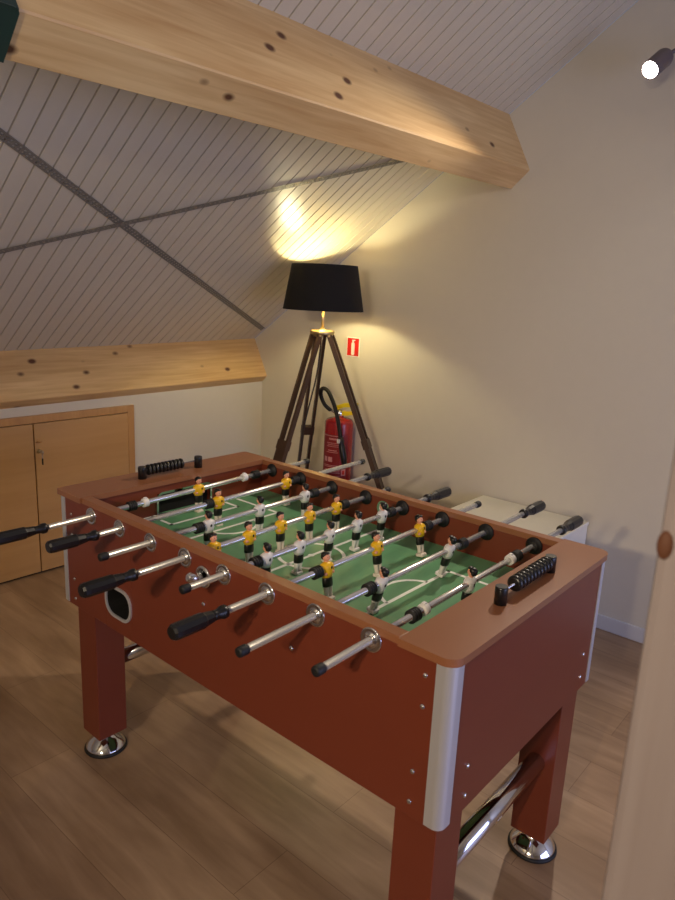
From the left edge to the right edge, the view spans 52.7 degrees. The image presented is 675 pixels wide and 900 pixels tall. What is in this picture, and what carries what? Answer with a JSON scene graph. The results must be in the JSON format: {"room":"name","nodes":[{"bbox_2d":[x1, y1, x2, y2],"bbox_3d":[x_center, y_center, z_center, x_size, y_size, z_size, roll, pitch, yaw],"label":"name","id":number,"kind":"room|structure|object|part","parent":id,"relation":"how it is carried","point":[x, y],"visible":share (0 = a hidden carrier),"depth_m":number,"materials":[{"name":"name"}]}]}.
{"room":"attic game room","nodes":[
{"label":"attic game room","id":0,"kind":"room"},
{"bbox_2d":[0,381,261,472],"bbox_3d":[-2.333,0.353,2.604,0.120,0.905,5.433,14,17,39],"label":"wall","id":1,"kind":"structure","parent":0,"point":[215,421],"depth_m":4.09,"materials":[{"name":"white paint"}]},
{"bbox_2d":[0,424,40,582],"bbox_3d":[-1.702,0.290,3.229,0.016,0.775,0.560,14,17,39],"label":"door","id":2,"kind":"structure","parent":1,"relation":"in","point":[18,496],"depth_m":3.36,"materials":[{"name":"brown wood"}]},
{"bbox_2d":[0,405,134,583],"bbox_3d":[-1.532,0.237,3.425,0.018,0.828,1.175,14,17,39],"label":"door frame","id":3,"kind":"structure","parent":1,"relation":"attached to","point":[23,420],"depth_m":3.56,"materials":[{"name":"brown wood"}]},
{"bbox_2d":[32,413,128,570],"bbox_3d":[-1.326,0.215,3.622,0.064,0.775,0.523,14,17,39],"label":"door","id":4,"kind":"structure","parent":1,"relation":"in","point":[68,452],"depth_m":3.54,"materials":[{"name":"brown wood"}]},
{"bbox_2d":[0,0,637,350],"bbox_3d":[0.062,-0.968,0.241,6.239,2.665,5.438,14,17,39],"label":"ceiling","id":5,"kind":"structure","parent":0,"point":[137,155],"depth_m":2.73,"materials":[{"name":"white wood"}]},
{"bbox_2d":[0,128,264,329],"bbox_3d":[-0.765,-0.867,3.108,0.029,0.750,2.504,6,14,13],"label":"strap","id":6,"kind":"object","parent":5,"relation":"attached to","point":[208,288],"visible":1,"depth_m":2.61,"materials":[{"name":"grey metal"}]},
{"bbox_2d":[0,338,266,408],"bbox_3d":[-2.323,-0.193,2.489,0.243,0.418,5.433,14,17,39],"label":"ceiling beam","id":7,"kind":"structure","parent":5,"relation":"attached to","point":[32,377],"depth_m":3.69,"materials":[{"name":"brown wood"}]},
{"bbox_2d":[0,160,402,253],"bbox_3d":[-0.697,-0.953,2.757,2.198,0.673,0.022,-3,15,-24],"label":"strap","id":8,"kind":"object","parent":5,"relation":"attached to","point":[129,222],"visible":0.98,"depth_m":2.79,"materials":[{"name":"grey metal"}]},
{"bbox_2d":[5,0,529,188],"bbox_3d":[-0.983,-0.963,1.162,0.239,0.476,5.433,14,17,39],"label":"ceiling beam","id":9,"kind":"structure","parent":5,"relation":"attached to","point":[245,60],"depth_m":1.96,"materials":[{"name":"brown wood"}]},
{"bbox_2d":[0,0,18,62],"bbox_3d":[-0.732,-0.873,1.361,0.096,0.128,0.160,14,17,39],"label":"hanger","id":10,"kind":"object","parent":9,"relation":"attached to","point":[9,9],"visible":1,"depth_m":1.40,"materials":[{"name":"green paint"}]},
{"bbox_2d":[0,566,642,899],"bbox_3d":[-0.043,1.376,0.792,6.235,0.050,5.673,14,17,39],"label":"floor","id":11,"kind":"structure","parent":0,"point":[202,800],"depth_m":2.04,"materials":[{"name":"brown wood"}]},
{"bbox_2d":[0,452,607,899],"bbox_3d":[-0.074,0.589,2.005,1.387,0.924,1.346,14,17,39],"label":"foosball table","id":12,"kind":"object","parent":11,"relation":"on","point":[413,648],"visible":1,"depth_m":1.62,"materials":[{"name":"red laminate"}]},
{"bbox_3d":[-0.831,0.220,1.791,0.033,0.034,0.135,14,17,39],"label":"handle","id":13,"kind":"part","parent":12,"relation":"part of","materials":[{"name":"black plastic"}]},
{"bbox_3d":[-0.678,0.234,1.749,0.033,0.034,0.135,14,17,39],"label":"handle","id":14,"kind":"part","parent":12,"relation":"part of","materials":[{"name":"black plastic"}]},
{"bbox_3d":[-0.750,0.689,2.180,0.098,0.456,0.098,14,17,39],"label":"leg","id":15,"kind":"part","parent":12,"relation":"part of","materials":[{"name":"red laminate"}]},
{"bbox_3d":[-0.507,0.294,1.513,0.033,0.034,0.135,14,17,39],"label":"handle","id":16,"kind":"part","parent":12,"relation":"part of","materials":[{"name":"black plastic"}]},
{"bbox_3d":[-0.624,0.072,2.177,0.027,0.039,0.027,14,17,39],"label":"counter post","id":17,"kind":"part","parent":12,"relation":"part of","materials":[{"name":"black plastic"}]},
{"bbox_3d":[-0.547,0.080,2.281,0.137,0.016,0.753,14,17,39],"label":"rail","id":18,"kind":"part","parent":12,"relation":"part of","materials":[{"name":"red laminate"}]},
{"bbox_3d":[-0.457,0.128,2.214,0.016,0.035,1.049,14,17,39],"label":"rod","id":19,"kind":"part","parent":12,"relation":"part of","materials":[{"name":"metal"}]},
{"bbox_3d":[-0.479,0.040,2.342,0.027,0.039,0.027,14,17,39],"label":"counter post","id":20,"kind":"part","parent":12,"relation":"part of","materials":[{"name":"black plastic"}]},
{"bbox_2d":[186,565,210,588],"bbox_3d":[-0.333,0.306,1.613,0.056,0.056,0.040,14,17,39],"label":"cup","id":21,"kind":"object","parent":12,"relation":"on","point":[199,572],"depth_m":1.62,"materials":[{"name":"silver metal"}]},
{"bbox_3d":[-0.273,0.340,1.349,0.033,0.034,0.135,14,17,39],"label":"handle","id":22,"kind":"part","parent":12,"relation":"part of","materials":[{"name":"black plastic"}]},
{"bbox_3d":[-0.274,0.135,2.207,0.016,0.034,1.142,14,17,39],"label":"rod","id":23,"kind":"part","parent":12,"relation":"part of","materials":[{"name":"metal"}]},
{"bbox_3d":[-0.230,0.177,2.042,0.016,0.031,1.055,14,17,39],"label":"rod","id":24,"kind":"part","parent":12,"relation":"part of","materials":[{"name":"metal"}]},
{"bbox_3d":[-0.302,0.247,1.620,1.126,0.016,0.030,14,17,39],"label":"rail","id":25,"kind":"part","parent":12,"relation":"part of","materials":[{"name":"red laminate"}]},
{"bbox_3d":[-0.294,0.415,1.688,1.327,0.342,0.090,14,17,39],"label":"panel","id":26,"kind":"part","parent":12,"relation":"part of","materials":[{"name":"red laminate"}]},
{"bbox_3d":[-0.153,0.210,1.915,0.016,0.028,0.988,14,17,39],"label":"rod","id":27,"kind":"part","parent":12,"relation":"part of","materials":[{"name":"metal"}]},
{"bbox_3d":[-0.020,0.230,1.850,0.016,0.026,0.976,14,17,39],"label":"rod","id":28,"kind":"part","parent":12,"relation":"part of","materials":[{"name":"metal"}]},
{"bbox_3d":[0.104,0.252,1.777,0.016,0.024,1.058,14,17,39],"label":"rod","id":29,"kind":"part","parent":12,"relation":"part of","materials":[{"name":"metal"}]},
{"bbox_3d":[0.146,0.087,2.468,0.033,0.034,0.135,14,17,39],"label":"handle","id":30,"kind":"part","parent":12,"relation":"part of","materials":[{"name":"black plastic"}]},
{"bbox_3d":[0.201,0.281,1.672,0.016,0.023,1.163,14,17,39],"label":"rod","id":31,"kind":"part","parent":12,"relation":"part of","materials":[{"name":"metal"}]},
{"bbox_3d":[0.149,0.317,2.194,1.327,0.342,0.028,14,17,39],"label":"panel","id":32,"kind":"part","parent":12,"relation":"part of","materials":[{"name":"red laminate"}]},
{"bbox_3d":[0.162,0.144,2.148,1.126,0.016,0.030,14,17,39],"label":"rail","id":33,"kind":"part","parent":12,"relation":"part of","materials":[{"name":"red laminate"}]},
{"bbox_3d":[0.174,0.912,1.412,0.098,0.456,0.098,14,17,39],"label":"leg","id":34,"kind":"part","parent":12,"relation":"part of","materials":[{"name":"red laminate"}]},
{"bbox_3d":[0.329,0.148,2.248,0.033,0.034,0.135,14,17,39],"label":"handle","id":35,"kind":"part","parent":12,"relation":"part of","materials":[{"name":"black plastic"}]},
{"bbox_3d":[0.308,0.307,1.579,0.016,0.020,1.058,14,17,39],"label":"rod","id":36,"kind":"part","parent":12,"relation":"part of","materials":[{"name":"metal"}]},
{"bbox_3d":[0.337,0.298,1.405,0.027,0.039,0.027,14,17,39],"label":"counter post","id":37,"kind":"part","parent":12,"relation":"part of","materials":[{"name":"black plastic"}]},
{"bbox_3d":[0.403,0.309,1.492,0.123,0.016,0.753,14,17,39],"label":"rail","id":38,"kind":"part","parent":12,"relation":"part of","materials":[{"name":"red laminate"}]},
{"bbox_3d":[0.428,0.491,1.505,0.022,0.342,0.694,14,17,39],"label":"panel","id":39,"kind":"part","parent":12,"relation":"part of","materials":[{"name":"red laminate"}]},
{"bbox_3d":[0.612,0.186,2.139,0.033,0.034,0.135,14,17,39],"label":"handle","id":40,"kind":"part","parent":12,"relation":"part of","materials":[{"name":"black plastic"}]},
{"bbox_3d":[0.560,0.827,1.852,0.098,0.456,0.098,14,17,39],"label":"leg","id":41,"kind":"part","parent":12,"relation":"part of","materials":[{"name":"red laminate"}]},
{"bbox_3d":[0.494,0.263,1.583,0.027,0.039,0.027,14,17,39],"label":"counter post","id":42,"kind":"part","parent":12,"relation":"part of","materials":[{"name":"black plastic"}]},
{"bbox_3d":[0.684,0.221,2.007,0.033,0.034,0.135,14,17,39],"label":"handle","id":43,"kind":"part","parent":12,"relation":"part of","materials":[{"name":"black plastic"}]},
{"bbox_2d":[273,263,384,488],"bbox_3d":[-0.141,-0.152,3.639,0.948,1.624,0.839,14,17,39],"label":"floor lamp","id":44,"kind":"object","parent":11,"relation":"on","point":[310,286],"visible":0.73,"depth_m":3.54,"materials":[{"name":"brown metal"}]},
{"bbox_3d":[-0.181,-0.064,4.014,0.129,1.278,0.564,2,13,-2],"label":"power cord","id":45,"kind":"part","parent":44,"relation":"part of","materials":[{"name":"black plastic"}]},
{"bbox_3d":[-0.070,-0.847,3.558,0.424,0.230,0.424,14,17,39],"label":"lamp shade","id":46,"kind":"part","parent":44,"relation":"part of","materials":[{"name":"black fabric"}]},
{"bbox_2d":[451,495,588,543],"bbox_3d":[0.791,0.561,3.213,0.550,0.503,0.480,14,17,39],"label":"base cabinet","id":47,"kind":"object","parent":11,"relation":"on","point":[544,522],"visible":0.12,"depth_m":3.18,"materials":[{"name":"beige paint"}]},
{"bbox_2d":[601,449,674,899],"bbox_3d":[0.289,-0.258,0.312,0.140,3.378,0.142,14,17,39],"label":"wooden post","id":48,"kind":"object","parent":11,"relation":"on","point":[641,858],"visible":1,"depth_m":0.40,"materials":[{"name":"brown wood"}]},
{"bbox_2d":[255,0,674,628],"bbox_3d":[1.853,-0.834,2.432,6.235,3.667,0.120,14,17,39],"label":"wall","id":49,"kind":"structure","parent":0,"point":[517,344],"depth_m":3.18,"materials":[{"name":"white paint"}]},
{"bbox_2d":[319,386,358,479],"bbox_3d":[0.015,-0.046,3.970,0.245,0.647,0.218,14,17,39],"label":"fire extinguisher","id":50,"kind":"object","parent":49,"relation":"attached to","point":[338,433],"visible":0.81,"depth_m":3.93,"materials":[{"name":"red paint"}]},
{"bbox_3d":[0.049,-0.238,3.938,0.144,0.078,0.026,8,14,22],"label":"lever","id":51,"kind":"part","parent":50,"relation":"part of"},
{"bbox_2d":[346,337,359,356],"bbox_3d":[0.090,-0.595,3.942,0.096,0.112,0.004,14,17,39],"label":"sign","id":52,"kind":"object","parent":49,"relation":"attached to","point":[353,343],"visible":1,"depth_m":3.94,"materials":[{"name":"red plastic"}]},
{"bbox_2d":[596,613,644,643],"bbox_3d":[1.729,0.925,2.793,5.995,0.070,0.012,14,17,39],"label":"baseboard","id":53,"kind":"structure","parent":49,"relation":"attached to","point":[635,633],"depth_m":3.14,"materials":[{"name":"white paint"}]},
{"bbox_2d":[641,48,674,79],"bbox_3d":[1.305,-1.490,2.589,0.300,0.168,0.106,2,13,-2],"label":"wall spotlight","id":54,"kind":"object","parent":49,"relation":"attached to","point":[658,62],"visible":1,"depth_m":2.57,"materials":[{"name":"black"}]}
]}

